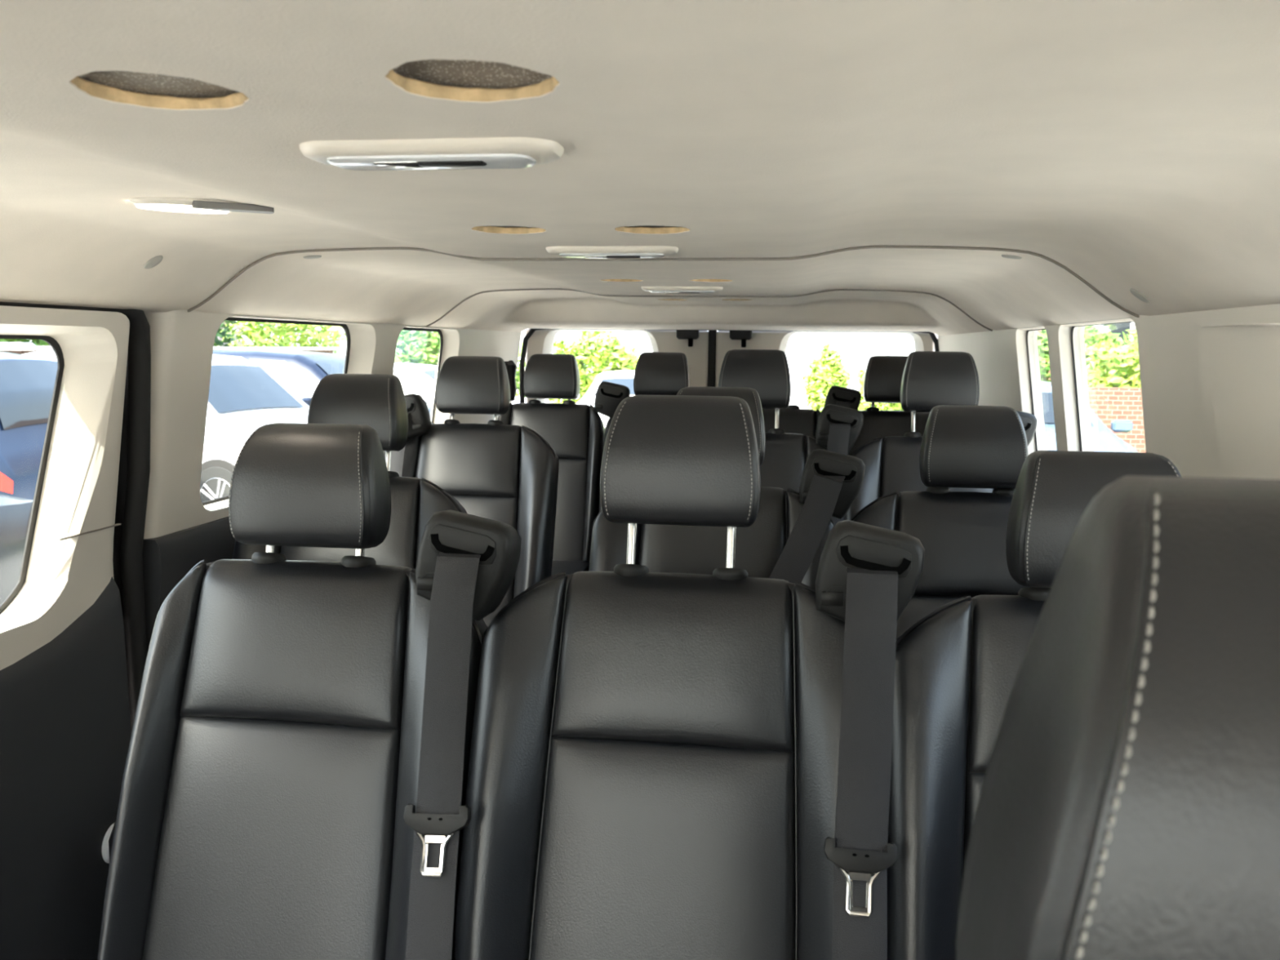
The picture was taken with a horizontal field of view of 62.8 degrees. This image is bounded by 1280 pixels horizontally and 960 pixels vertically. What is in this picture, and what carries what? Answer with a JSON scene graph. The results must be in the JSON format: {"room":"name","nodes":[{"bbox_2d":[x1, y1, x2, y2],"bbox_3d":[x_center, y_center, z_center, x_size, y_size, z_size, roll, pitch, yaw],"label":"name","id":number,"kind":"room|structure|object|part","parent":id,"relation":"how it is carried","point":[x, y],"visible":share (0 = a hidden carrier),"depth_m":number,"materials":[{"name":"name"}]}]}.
{"room":"vehicle interior","nodes":[
{"label":"vehicle interior","id":0,"kind":"room"},
{"bbox_2d":[142,309,520,654],"bbox_3d":[-0.801,0.203,3.446,0.157,1.450,2.697,2,7,8],"label":"wall","id":1,"kind":"structure","parent":0,"point":[182,341],"depth_m":2.16,"materials":[{"name":"beige plastic"}]},
{"bbox_2d":[201,317,351,505],"bbox_3d":[-0.919,-0.187,2.627,0.068,0.431,0.834,2,7,8],"label":"window","id":2,"kind":"structure","parent":1,"relation":"in","point":[344,326],"depth_m":2.68,"materials":[{"name":"black rubber"}]},
{"bbox_2d":[402,327,443,423],"bbox_3d":[-0.786,-0.299,3.529,0.068,0.431,0.606,2,7,8],"label":"window","id":3,"kind":"structure","parent":1,"relation":"in","point":[438,331],"depth_m":3.79,"materials":[{"name":"black rubber"}]},
{"bbox_2d":[504,360,517,401],"bbox_3d":[-0.556,-0.415,4.378,0.094,0.171,0.064,2,7,8],"label":"anchor","id":4,"kind":"object","parent":1,"relation":"attached to","point":[511,367],"visible":0.63,"depth_m":4.35,"materials":[{"name":"black plastic"}]},
{"bbox_2d":[525,328,708,427],"bbox_3d":[-0.112,0.033,4.726,0.821,1.462,0.112,2,7,8],"label":"door","id":5,"kind":"structure","parent":1,"relation":"in","point":[694,344],"depth_m":4.60,"materials":[{"name":"beige plastic"}]},
{"bbox_2d":[0,0,1279,335],"bbox_3d":[-0.026,-0.362,1.869,1.882,0.133,5.432,2,7,8],"label":"ceiling","id":6,"kind":"structure","parent":0,"point":[1124,144],"depth_m":0.98,"materials":[{"name":"fabric"}]},
{"bbox_2d":[143,255,163,268],"bbox_3d":[-0.830,-0.373,1.787,0.032,0.025,0.030,1,7,1],"label":"plug","id":7,"kind":"object","parent":6,"relation":"attached to","point":[154,261],"visible":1,"depth_m":1.78,"materials":[{"name":"grey plastic"}]},
{"bbox_2d":[70,70,248,109],"bbox_3d":[-0.315,-0.261,0.687,0.168,0.013,0.157,2,7,8],"label":"speaker","id":8,"kind":"object","parent":6,"relation":"attached to","point":[142,89],"depth_m":0.72,"materials":[{"name":"plastic"}]},
{"bbox_2d":[128,196,274,213],"bbox_3d":[-0.579,-0.363,1.382,0.175,0.015,0.072,-3,8,-27],"label":"recessed light","id":9,"kind":"object","parent":6,"relation":"in","point":[166,204],"visible":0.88,"depth_m":1.36,"materials":[{"name":"beige plastic"}]},
{"bbox_2d":[303,255,321,258],"bbox_3d":[-0.666,-0.454,2.129,0.037,0.009,0.029,2,7,14],"label":"plug","id":10,"kind":"object","parent":6,"relation":"attached to","point":[307,256],"visible":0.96,"depth_m":2.12,"materials":[{"name":"grey plastic"}]},
{"bbox_2d":[299,137,564,170],"bbox_3d":[-0.173,-0.270,0.869,0.220,0.021,0.074,2,7,8],"label":"recessed light","id":11,"kind":"object","parent":6,"relation":"in","point":[492,153],"visible":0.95,"depth_m":0.84,"materials":[{"name":"beige plastic"}]},
{"bbox_2d":[417,160,486,167],"bbox_3d":[-0.154,-0.259,0.857,0.056,0.003,0.013,2,7,8],"label":"switch","id":12,"kind":"object","parent":11,"relation":"attached to","point":[420,163],"depth_m":0.85,"materials":[{"name":"black plastic"}]},
{"bbox_2d":[385,58,559,102],"bbox_3d":[-0.102,-0.265,0.667,0.168,0.030,0.144,2,7,8],"label":"speaker","id":13,"kind":"object","parent":6,"relation":"attached to","point":[464,80],"depth_m":0.70,"materials":[{"name":"plastic"}]},
{"bbox_2d":[471,226,546,233],"bbox_3d":[-0.185,-0.359,1.476,0.168,0.013,0.157,2,7,8],"label":"speaker","id":14,"kind":"object","parent":6,"relation":"attached to","point":[496,229],"depth_m":1.52,"materials":[{"name":"plastic"}]},
{"bbox_2d":[546,245,678,257],"bbox_3d":[-0.046,-0.377,1.730,0.220,0.021,0.074,2,7,8],"label":"recessed light","id":15,"kind":"object","parent":6,"relation":"in","point":[607,251],"visible":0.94,"depth_m":1.70,"materials":[{"name":"beige plastic"}]},
{"bbox_2d":[606,256,640,257],"bbox_3d":[-0.028,-0.366,1.718,0.056,0.003,0.013,2,7,8],"label":"switch","id":16,"kind":"object","parent":15,"relation":"attached to","point":[606,256],"depth_m":1.71,"materials":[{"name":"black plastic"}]},
{"bbox_2d":[601,279,643,281],"bbox_3d":[-0.044,-0.494,2.557,0.168,0.013,0.157,2,7,8],"label":"speaker","id":17,"kind":"object","parent":6,"relation":"attached to","point":[611,280],"depth_m":2.60,"materials":[{"name":"plastic"}]},
{"bbox_2d":[614,225,689,233],"bbox_3d":[0.017,-0.355,1.457,0.168,0.013,0.157,2,7,8],"label":"speaker","id":18,"kind":"object","parent":6,"relation":"attached to","point":[636,229],"depth_m":1.50,"materials":[{"name":"plastic"}]},
{"bbox_2d":[661,298,688,300],"bbox_3d":[0.111,-0.617,3.546,0.168,0.014,0.157,2,7,8],"label":"ceiling hole","id":19,"kind":"structure","parent":6,"relation":"attached to","point":[661,299],"depth_m":3.59,"materials":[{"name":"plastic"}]},
{"bbox_2d":[641,286,723,293],"bbox_3d":[0.113,-0.511,2.808,0.220,0.021,0.074,2,7,8],"label":"recessed light","id":20,"kind":"object","parent":6,"relation":"in","point":[651,289],"visible":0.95,"depth_m":2.78,"materials":[{"name":"beige plastic"}]},
{"bbox_2d":[688,279,732,281],"bbox_3d":[0.172,-0.488,2.525,0.168,0.014,0.157,2,7,8],"label":"speaker","id":21,"kind":"object","parent":6,"relation":"attached to","point":[695,280],"depth_m":2.57,"materials":[{"name":"plastic"}]},
{"bbox_2d":[722,298,752,300],"bbox_3d":[0.324,-0.609,3.504,0.168,0.014,0.157,2,7,8],"label":"ceiling hole","id":22,"kind":"structure","parent":6,"relation":"attached to","point":[729,299],"depth_m":3.55,"materials":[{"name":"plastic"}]},
{"bbox_2d":[1001,254,1022,258],"bbox_3d":[0.686,-0.413,1.935,0.037,0.010,0.029,2,7,14],"label":"plug","id":23,"kind":"object","parent":6,"relation":"attached to","point":[1010,256],"visible":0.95,"depth_m":1.93,"materials":[{"name":"grey plastic"}]},
{"bbox_2d":[1129,288,1150,302],"bbox_3d":[0.798,-0.295,1.671,0.032,0.024,0.030,3,7,15],"label":"plug","id":24,"kind":"object","parent":6,"relation":"attached to","point":[1138,295],"visible":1,"depth_m":1.66,"materials":[{"name":"grey plastic"}]},
{"bbox_2d":[937,303,1279,479],"bbox_3d":[1.012,-0.137,2.412,0.120,0.478,4.122,2,7,8],"label":"wall","id":25,"kind":"structure","parent":0,"point":[1210,380],"depth_m":1.66,"materials":[{"name":"beige plastic"}]},
{"bbox_2d":[187,245,1138,317],"bbox_3d":[-0.013,-0.370,1.958,1.870,0.131,0.005,2,7,8],"label":"trim","id":26,"kind":"structure","parent":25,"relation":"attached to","point":[1055,262],"depth_m":1.95,"materials":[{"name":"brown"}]},
{"bbox_2d":[415,288,992,331],"bbox_3d":[0.187,-0.539,3.316,1.870,0.131,0.005,2,7,8],"label":"trim","id":27,"kind":"structure","parent":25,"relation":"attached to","point":[931,294],"depth_m":3.30,"materials":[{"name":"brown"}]},
{"bbox_2d":[707,330,716,386],"bbox_3d":[0.312,0.034,4.681,0.034,1.411,0.056,2,7,8],"label":"door frame","id":28,"kind":"structure","parent":25,"relation":"attached to","point":[712,334],"depth_m":4.58,"materials":[{"name":"black rubber"}]},
{"bbox_2d":[520,328,938,403],"bbox_3d":[0.362,0.058,4.630,1.833,1.467,0.022,2,7,8],"label":"trim","id":29,"kind":"structure","parent":25,"relation":"attached to","point":[531,331],"depth_m":4.66,"materials":[{"name":"black rubber"}]},
{"bbox_2d":[715,329,934,386],"bbox_3d":[0.784,0.058,4.597,0.928,1.462,0.112,2,7,8],"label":"door","id":30,"kind":"structure","parent":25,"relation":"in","point":[726,340],"depth_m":4.54,"materials":[{"name":"beige plastic"}]},
{"bbox_2d":[1026,328,1045,450],"bbox_3d":[1.057,-0.178,2.705,0.068,0.437,0.374,2,7,8],"label":"window","id":31,"kind":"structure","parent":25,"relation":"in","point":[1028,331],"depth_m":2.87,"materials":[{"name":"black rubber"}]},
{"bbox_2d":[1071,321,1133,451],"bbox_3d":[0.975,-0.108,2.146,0.068,0.434,0.574,2,7,8],"label":"window","id":32,"kind":"structure","parent":25,"relation":"in","point":[1073,327],"depth_m":2.41,"materials":[{"name":"rubber"}]},
{"bbox_3d":[-0.083,1.186,1.779,2.128,0.067,6.160,2,7,8],"label":"floor","id":33,"kind":"structure","parent":0,"visible":0},
{"bbox_2d":[108,373,466,862],"bbox_3d":[-0.672,0.444,2.128,0.522,1.300,0.679,2,7,8],"label":"passenger seat","id":34,"kind":"object","parent":33,"relation":"on","point":[376,401],"visible":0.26,"depth_m":2.28,"materials":[{"name":"black leather"}]},
{"bbox_2d":[108,821,115,862],"bbox_3d":[-0.690,0.654,2.046,0.490,0.125,0.460,2,7,8],"label":"seat cushion","id":35,"kind":"object","parent":34,"relation":"on","point":[111,838],"depth_m":1.87,"materials":[{"name":"black leather"}]},
{"bbox_3d":[-0.563,-0.006,2.332,0.012,0.150,0.014,2,-5,8],"label":"headrest post","id":36,"kind":"part","parent":34,"relation":"part of","materials":[{"name":"silver metal"}]},
{"bbox_2d":[97,422,520,959],"bbox_3d":[-0.454,0.581,1.248,0.515,1.254,0.679,2,7,8],"label":"passenger seat","id":37,"kind":"object","parent":33,"relation":"on","point":[271,773],"visible":0.96,"depth_m":1.39,"materials":[{"name":"black leather"}]},
{"bbox_3d":[-0.526,0.148,1.480,0.012,0.150,0.014,2,-5,8],"label":"headrest post","id":38,"kind":"part","parent":37,"relation":"part of","materials":[{"name":"silver metal"}]},
{"bbox_3d":[-0.394,0.151,1.461,0.012,0.150,0.014,2,-5,8],"label":"headrest post","id":39,"kind":"part","parent":37,"relation":"part of","materials":[{"name":"silver metal"}]},
{"bbox_2d":[403,552,480,959],"bbox_3d":[-0.244,0.402,1.276,0.083,0.601,0.239,2,7,8],"label":"belt","id":40,"kind":"object","parent":37,"relation":"attached to","point":[439,817],"visible":1,"depth_m":1.29,"materials":[{"name":"black fabric"}]},
{"bbox_3d":[-0.247,0.447,1.254,0.048,0.052,0.006,-1,-17,9],"label":"metal plate","id":41,"kind":"part","parent":40,"relation":"part of","materials":[{"name":"silver metal"}]},
{"bbox_3d":[-0.229,0.083,1.349,0.091,0.052,0.008,2,7,8],"label":"guide plate","id":42,"kind":"part","parent":37,"relation":"part of","materials":[{"name":"black plastic"}]},
{"bbox_2d":[383,355,559,626],"bbox_3d":[-0.536,0.334,2.879,0.522,1.335,0.679,2,7,8],"label":"passenger seat","id":43,"kind":"object","parent":33,"relation":"on","point":[495,470],"visible":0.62,"depth_m":3.02,"materials":[{"name":"black leather"}]},
{"bbox_2d":[390,412,409,476],"bbox_3d":[-0.699,-0.016,2.985,0.053,0.351,0.146,2,7,8],"label":"belt","id":44,"kind":"object","parent":43,"relation":"attached to","point":[397,457],"visible":0.16,"depth_m":2.98,"materials":[{"name":"black"}]},
{"bbox_3d":[-0.690,-0.209,3.030,0.091,0.052,0.008,2,7,8],"label":"guide plate","id":45,"kind":"part","parent":43,"relation":"part of","materials":[{"name":"black plastic"}]},
{"bbox_3d":[-0.558,-0.138,3.099,0.012,0.150,0.014,2,-5,8],"label":"headrest post","id":46,"kind":"part","parent":43,"relation":"part of","materials":[{"name":"silver metal"}]},
{"bbox_3d":[-0.426,-0.134,3.080,0.012,0.150,0.014,2,-5,8],"label":"headrest post","id":47,"kind":"part","parent":43,"relation":"part of","materials":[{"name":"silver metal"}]},
{"bbox_2d":[497,353,630,575],"bbox_3d":[-0.331,0.222,3.767,0.515,1.338,0.679,2,7,8],"label":"passenger seat","id":48,"kind":"object","parent":33,"relation":"on","point":[575,433],"visible":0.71,"depth_m":3.90,"materials":[{"name":"black leather"}]},
{"bbox_2d":[551,560,589,575],"bbox_3d":[-0.397,0.373,3.683,0.394,0.125,0.460,2,7,8],"label":"seat cushion","id":49,"kind":"object","parent":48,"relation":"on","point":[571,566],"depth_m":3.74,"materials":[{"name":"black leather"}]},
{"bbox_3d":[-0.104,-0.323,3.862,0.091,0.052,0.008,2,7,8],"label":"guide plate","id":50,"kind":"part","parent":48,"relation":"part of","materials":[{"name":"black plastic"}]},
{"bbox_2d":[598,351,690,513],"bbox_3d":[0.037,0.227,3.713,0.416,1.349,0.679,2,7,8],"label":"passenger seat","id":51,"kind":"object","parent":33,"relation":"on","point":[655,373],"visible":0.18,"depth_m":3.87,"materials":[{"name":"black leather"}]},
{"bbox_2d":[455,395,924,959],"bbox_3d":[0.032,0.571,1.175,0.568,1.302,0.679,2,7,8],"label":"passenger seat","id":52,"kind":"object","parent":33,"relation":"on","point":[653,766],"visible":0.89,"depth_m":1.32,"materials":[{"name":"black leather"}]},
{"bbox_3d":[-0.013,0.115,1.401,0.012,0.150,0.014,2,-5,8],"label":"headrest post","id":53,"kind":"part","parent":52,"relation":"part of","materials":[{"name":"silver metal"}]},
{"bbox_3d":[0.119,0.118,1.382,0.012,0.150,0.014,2,-5,8],"label":"headrest post","id":54,"kind":"part","parent":52,"relation":"part of","materials":[{"name":"silver metal"}]},
{"bbox_2d":[823,567,897,959],"bbox_3d":[0.253,0.416,1.204,0.082,0.599,0.237,2,7,8],"label":"belt","id":55,"kind":"object","parent":52,"relation":"attached to","point":[860,851],"visible":1,"depth_m":1.22,"materials":[{"name":"black fabric"}]},
{"bbox_3d":[0.248,0.466,1.186,0.048,0.052,0.006,3,-16,8],"label":"metal plate","id":56,"kind":"part","parent":55,"relation":"part of","materials":[{"name":"silver metal"}]},
{"bbox_3d":[0.284,0.093,1.275,0.091,0.052,0.008,2,7,8],"label":"guide plate","id":57,"kind":"part","parent":52,"relation":"part of","materials":[{"name":"black plastic"}]},
{"bbox_2d":[588,386,865,589],"bbox_3d":[0.141,0.475,2.023,0.568,1.283,0.679,2,7,8],"label":"passenger seat","id":58,"kind":"object","parent":33,"relation":"on","point":[673,548],"visible":0.22,"depth_m":2.18,"materials":[{"name":"black leather"}]},
{"bbox_2d":[768,474,844,583],"bbox_3d":[0.307,0.163,2.075,0.237,0.344,0.060,-5,9,-39],"label":"belt","id":59,"kind":"object","parent":58,"relation":"attached to","point":[801,547],"visible":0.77,"depth_m":2.08,"materials":[{"name":"black fabric"}]},
{"bbox_3d":[0.393,-0.021,2.120,0.091,0.052,0.008,2,7,8],"label":"guide plate","id":60,"kind":"part","parent":58,"relation":"part of","materials":[{"name":"black plastic"}]},
{"bbox_2d":[718,349,863,492],"bbox_3d":[0.308,0.335,2.821,0.568,1.363,0.679,2,7,8],"label":"passenger seat","id":61,"kind":"object","parent":33,"relation":"on","point":[766,371],"visible":0.2,"depth_m":2.97,"materials":[{"name":"black leather"}]},
{"bbox_3d":[0.395,-0.147,3.024,0.012,0.150,0.014,2,-5,8],"label":"headrest post","id":62,"kind":"part","parent":61,"relation":"part of","materials":[{"name":"silver metal"}]},
{"bbox_2d":[826,423,850,524],"bbox_3d":[0.536,0.018,2.870,0.059,0.340,0.157,3,7,16],"label":"belt","id":63,"kind":"object","parent":61,"relation":"hanging from","point":[839,433],"visible":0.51,"depth_m":2.89,"materials":[{"name":"black fabric"}]},
{"bbox_3d":[0.560,-0.170,2.917,0.091,0.052,0.008,2,7,8],"label":"guide plate","id":64,"kind":"part","parent":61,"relation":"part of","materials":[{"name":"black plastic"}]},
{"bbox_2d":[762,385,861,436],"bbox_3d":[0.500,0.296,3.650,0.515,1.238,0.673,2,7,8],"label":"passenger seat","id":65,"kind":"object","parent":33,"relation":"on","point":[793,420],"visible":0.15,"depth_m":3.80,"materials":[{"name":"black leather"}]},
{"bbox_2d":[835,400,849,408],"bbox_3d":[0.713,-0.168,3.712,0.052,0.222,0.104,2,7,14],"label":"belt","id":66,"kind":"object","parent":65,"relation":"hanging from","point":[846,404],"visible":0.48,"depth_m":3.73,"materials":[{"name":"black fabric"}]},
{"bbox_3d":[0.728,-0.296,3.743,0.091,0.052,0.008,2,7,8],"label":"guide plate","id":67,"kind":"part","parent":65,"relation":"part of","materials":[{"name":"black plastic"}]},
{"bbox_2d":[847,355,929,455],"bbox_3d":[0.869,0.253,3.594,0.416,1.345,0.679,2,7,8],"label":"passenger seat","id":68,"kind":"object","parent":33,"relation":"on","point":[882,380],"visible":0.19,"depth_m":3.76,"materials":[{"name":"black leather"}]},
{"bbox_2d":[844,351,1037,520],"bbox_3d":[0.786,0.352,2.732,0.513,1.363,0.679,2,7,8],"label":"passenger seat","id":69,"kind":"object","parent":33,"relation":"on","point":[930,379],"visible":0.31,"depth_m":2.90,"materials":[{"name":"black leather"}]},
{"bbox_3d":[0.769,-0.134,2.950,0.012,0.150,0.014,2,-5,8],"label":"headrest post","id":70,"kind":"part","parent":69,"relation":"part of","materials":[{"name":"silver metal"}]},
{"bbox_3d":[1.011,-0.155,2.832,0.091,0.052,0.008,2,7,8],"label":"guide plate","id":71,"kind":"part","parent":69,"relation":"part of","materials":[{"name":"black plastic"}]},
{"bbox_2d":[850,404,1031,639],"bbox_3d":[0.663,0.504,1.950,0.568,1.253,0.679,2,7,8],"label":"passenger seat","id":72,"kind":"object","parent":33,"relation":"on","point":[962,535],"visible":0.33,"depth_m":2.11,"materials":[{"name":"black leather"}]},
{"bbox_2d":[887,450,1181,959],"bbox_3d":[0.547,0.617,1.095,0.568,1.241,0.679,2,7,8],"label":"passenger seat","id":73,"kind":"object","parent":33,"relation":"on","point":[957,668],"visible":0.37,"depth_m":1.27,"materials":[{"name":"black leather"}]},
{"bbox_2d":[955,475,1279,959],"bbox_3d":[0.203,0.690,0.186,0.522,1.316,0.723,2,7,8],"label":"passenger seat","id":74,"kind":"object","parent":33,"relation":"on","point":[1128,807],"visible":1,"depth_m":0.34,"materials":[{"name":"black leather"}]},
{"label":"outside","id":75,"kind":"structure","parent":0,"visible":0},
{"bbox_2d":[516,365,865,408],"bbox_3d":[2.574,-0.601,19.915,160.000,0.100,160.000,2,7,8],"label":"ground","id":76,"kind":"structure","parent":75,"point":[797,394],"depth_m":53.96,"materials":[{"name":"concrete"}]},
{"bbox_2d":[0,494,33,604],"bbox_3d":[-5.491,0.392,5.114,4.706,1.573,2.180,2,7,8],"label":"car","id":77,"kind":"object","parent":76,"relation":"on","point":[15,512],"visible":0.27,"depth_m":5.22,"materials":[{"name":"white paint"}]},
{"bbox_2d":[0,338,50,346],"bbox_3d":[-11.146,-2.663,16.801,4.027,4.653,4.668,6,9,35],"label":"bush","id":78,"kind":"object","parent":76,"relation":"on","point":[37,342],"visible":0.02,"depth_m":16.78,"materials":[{"name":"green plant"}]},
{"bbox_2d":[0,342,57,500],"bbox_3d":[-6.755,-0.195,8.507,4.606,1.863,2.180,2,7,8],"label":"car","id":79,"kind":"object","parent":76,"relation":"on","point":[27,383],"visible":0.23,"depth_m":7.89,"materials":[{"name":"blue paint"}]},
{"bbox_2d":[0,471,13,493],"bbox_3d":[-4.711,-0.026,7.464,0.426,0.292,0.085,-4,9,-34],"label":"tail lamp","id":80,"kind":"object","parent":79,"relation":"attached to","point":[6,477],"depth_m":7.58,"materials":[{"name":"red plastic"}]},
{"bbox_3d":[-5.993,-1.117,8.891,2.070,0.114,0.036,2,7,8],"label":"roof rail","id":81,"kind":"part","parent":79,"relation":"part of","materials":[{"name":"grey metal"}]},
{"bbox_2d":[21,351,309,502],"bbox_3d":[-4.908,-0.474,11.154,4.606,1.793,2.180,4,8,22],"label":"car","id":82,"kind":"object","parent":76,"relation":"on","point":[243,397],"visible":0.19,"depth_m":10.45,"materials":[{"name":"grey paint"}]},
{"bbox_2d":[0,346,339,354],"bbox_3d":[-8.383,-1.391,17.856,0.090,1.755,15.218,2,7,8],"label":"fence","id":83,"kind":"object","parent":76,"relation":"on","point":[18,350],"visible":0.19,"depth_m":20.79,"materials":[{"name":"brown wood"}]},
{"bbox_3d":[-8.373,-2.227,17.759,0.090,0.070,15.200,2,7,8],"label":"rail","id":84,"kind":"part","parent":83,"relation":"part of","materials":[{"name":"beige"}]},
{"bbox_2d":[213,320,253,346],"bbox_3d":[-10.394,-3.411,21.614,4.570,4.968,4.534,-2,8,-22],"label":"bush","id":85,"kind":"object","parent":76,"relation":"on","point":[219,337],"visible":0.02,"depth_m":22.92,"materials":[{"name":"green plant"}]},
{"bbox_2d":[214,320,346,354],"bbox_3d":[-9.446,-3.579,26.594,4.424,4.081,4.481,2,7,8],"label":"bush","id":86,"kind":"object","parent":76,"relation":"on","point":[257,334],"visible":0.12,"depth_m":25.85,"materials":[{"name":"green plant"}]},
{"bbox_2d":[212,349,433,418],"bbox_3d":[-4.888,-0.966,15.061,4.606,1.793,2.180,2,7,14],"label":"car","id":87,"kind":"object","parent":76,"relation":"on","point":[300,372],"visible":0.08,"depth_m":14.27,"materials":[{"name":"blue paint"}]},
{"bbox_2d":[302,397,311,405],"bbox_3d":[-4.401,-1.024,13.899,0.120,0.130,0.200,2,7,14],"label":"mirror","id":88,"kind":"object","parent":87,"relation":"attached to","point":[307,400],"depth_m":13.81,"materials":[{"name":"blue paint"}]},
{"bbox_2d":[392,362,525,404],"bbox_3d":[-4.002,-1.261,18.357,4.606,1.573,2.180,3,7,16],"label":"car","id":89,"kind":"object","parent":76,"relation":"on","point":[414,378],"visible":0.05,"depth_m":17.51,"materials":[{"name":"grey paint"}]},
{"bbox_2d":[417,388,428,396],"bbox_3d":[-3.554,-1.427,17.165,0.120,0.130,0.200,3,7,16],"label":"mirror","id":90,"kind":"object","parent":89,"relation":"attached to","point":[422,392],"depth_m":17.09,"materials":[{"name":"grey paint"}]},
{"bbox_2d":[394,329,525,398],"bbox_3d":[-4.922,-3.130,28.267,4.888,2.920,3.946,2,7,8],"label":"bush","id":91,"kind":"object","parent":76,"relation":"on","point":[427,351],"visible":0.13,"depth_m":27.60,"materials":[{"name":"green plant"}]},
{"bbox_2d":[548,330,640,404],"bbox_3d":[-1.287,-2.716,26.342,3.195,2.555,2.595,2,7,8],"label":"bush","id":92,"kind":"object","parent":76,"relation":"on","point":[603,355],"visible":0.39,"depth_m":25.65,"materials":[{"name":"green plant"}]},
{"bbox_2d":[576,370,635,426],"bbox_3d":[-0.056,-1.096,17.697,2.180,1.493,4.606,1,7,3],"label":"car","id":93,"kind":"object","parent":76,"relation":"on","point":[625,378],"visible":0.12,"depth_m":17.02,"materials":[{"name":"white paint"}]},
{"bbox_2d":[800,341,851,412],"bbox_3d":[4.385,-2.189,24.509,1.121,2.112,1.162,6,9,37],"label":"bush","id":94,"kind":"object","parent":76,"relation":"on","point":[829,371],"visible":0.57,"depth_m":24.27,"materials":[{"name":"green plant"}]},
{"bbox_2d":[855,355,903,410],"bbox_3d":[5.288,-1.715,21.976,2.053,1.817,1.941,-5,9,-37],"label":"bush","id":95,"kind":"object","parent":76,"relation":"on","point":[863,406],"visible":0.07,"depth_m":21.61,"materials":[{"name":"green plant"}]},
{"bbox_2d":[1037,322,1136,379],"bbox_3d":[15.564,-6.348,28.998,10.200,9.300,6.600,2,7,8],"label":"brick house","id":96,"kind":"structure","parent":76,"relation":"on","point":[1117,327],"depth_m":26.65,"materials":[{"name":"white"}]},
{"bbox_3d":[11.924,-3.431,26.750,1.050,1.250,0.040,2,7,8],"label":"house pane","id":97,"kind":"part","parent":96,"relation":"part of","materials":[{"name":"glass"}]},
{"bbox_2d":[1037,324,1137,383],"bbox_3d":[7.862,-1.862,19.594,3.560,2.776,2.726,2,7,8],"label":"bush","id":98,"kind":"object","parent":76,"relation":"on","point":[1092,335],"visible":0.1,"depth_m":18.97,"materials":[{"name":"green plant"}]},
{"bbox_2d":[1040,381,1138,452],"bbox_3d":[4.204,-0.361,11.968,2.180,1.553,4.606,2,7,8],"label":"car","id":99,"kind":"object","parent":76,"relation":"on","point":[1104,439],"visible":0.06,"depth_m":10.74,"materials":[{"name":"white paint"}]},
{"bbox_2d":[1110,419,1133,432],"bbox_3d":[5.078,-0.567,11.046,0.200,0.130,0.120,2,7,8],"label":"mirror","id":100,"kind":"object","parent":99,"relation":"attached to","point":[1117,425],"depth_m":10.99,"materials":[{"name":"white paint"}]},
{"bbox_2d":[1084,328,1141,387],"bbox_3d":[8.198,-1.345,15.921,3.561,2.654,2.231,2,7,8],"label":"bush","id":101,"kind":"object","parent":76,"relation":"on","point":[1117,377],"visible":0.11,"depth_m":15.81,"materials":[{"name":"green plant"}]},
{"bbox_2d":[1088,386,1146,453],"bbox_3d":[9.320,-0.451,13.440,7.200,1.360,0.300,2,7,8],"label":"brick wall","id":102,"kind":"structure","parent":76,"relation":"on","point":[1109,405],"depth_m":13.68,"materials":[{"name":"orange brick"}]},
{"bbox_3d":[-1.311,0.148,-0.045,0.176,0.478,1.176,2,7,8],"label":"wall","id":103,"kind":"structure","parent":0,"visible":0},
{"bbox_2d":[0,305,131,959],"bbox_3d":[-1.108,0.484,1.315,0.138,1.420,1.473,2,7,8],"label":"door","id":104,"kind":"structure","parent":103,"relation":"in","point":[65,731],"depth_m":1.85,"materials":[{"name":"beige"}]},
{"bbox_2d":[0,334,64,613],"bbox_3d":[-1.134,0.057,1.297,0.066,0.489,1.221,2,7,8],"label":"window","id":105,"kind":"structure","parent":104,"relation":"attached to","point":[51,341],"depth_m":1.84,"materials":[{"name":"rubber"}]},
{"bbox_3d":[-1.119,0.713,1.346,0.075,0.958,1.473,2,7,8],"label":"panel","id":106,"kind":"part","parent":104,"relation":"part of","materials":[{"name":"grey plastic"}]},
{"bbox_3d":[-0.985,0.683,1.975,0.018,0.076,0.076,2,7,8],"label":"door knob","id":107,"kind":"part","parent":104,"relation":"part of","materials":[{"name":"silver metal"}]},
{"bbox_2d":[0,302,151,731],"bbox_3d":[-1.082,0.462,1.342,0.091,1.457,1.538,2,7,8],"label":"trim","id":108,"kind":"structure","parent":103,"relation":"attached to","point":[139,343],"depth_m":2.02,"materials":[{"name":"black rubber"}]},
{"bbox_2d":[112,351,128,617],"bbox_3d":[-1.142,0.460,1.357,0.034,1.501,1.663,2,7,8],"label":"trim","id":109,"kind":"structure","parent":103,"relation":"attached to","point":[122,472],"depth_m":2.05,"materials":[{"name":"black plastic"}]}
]}

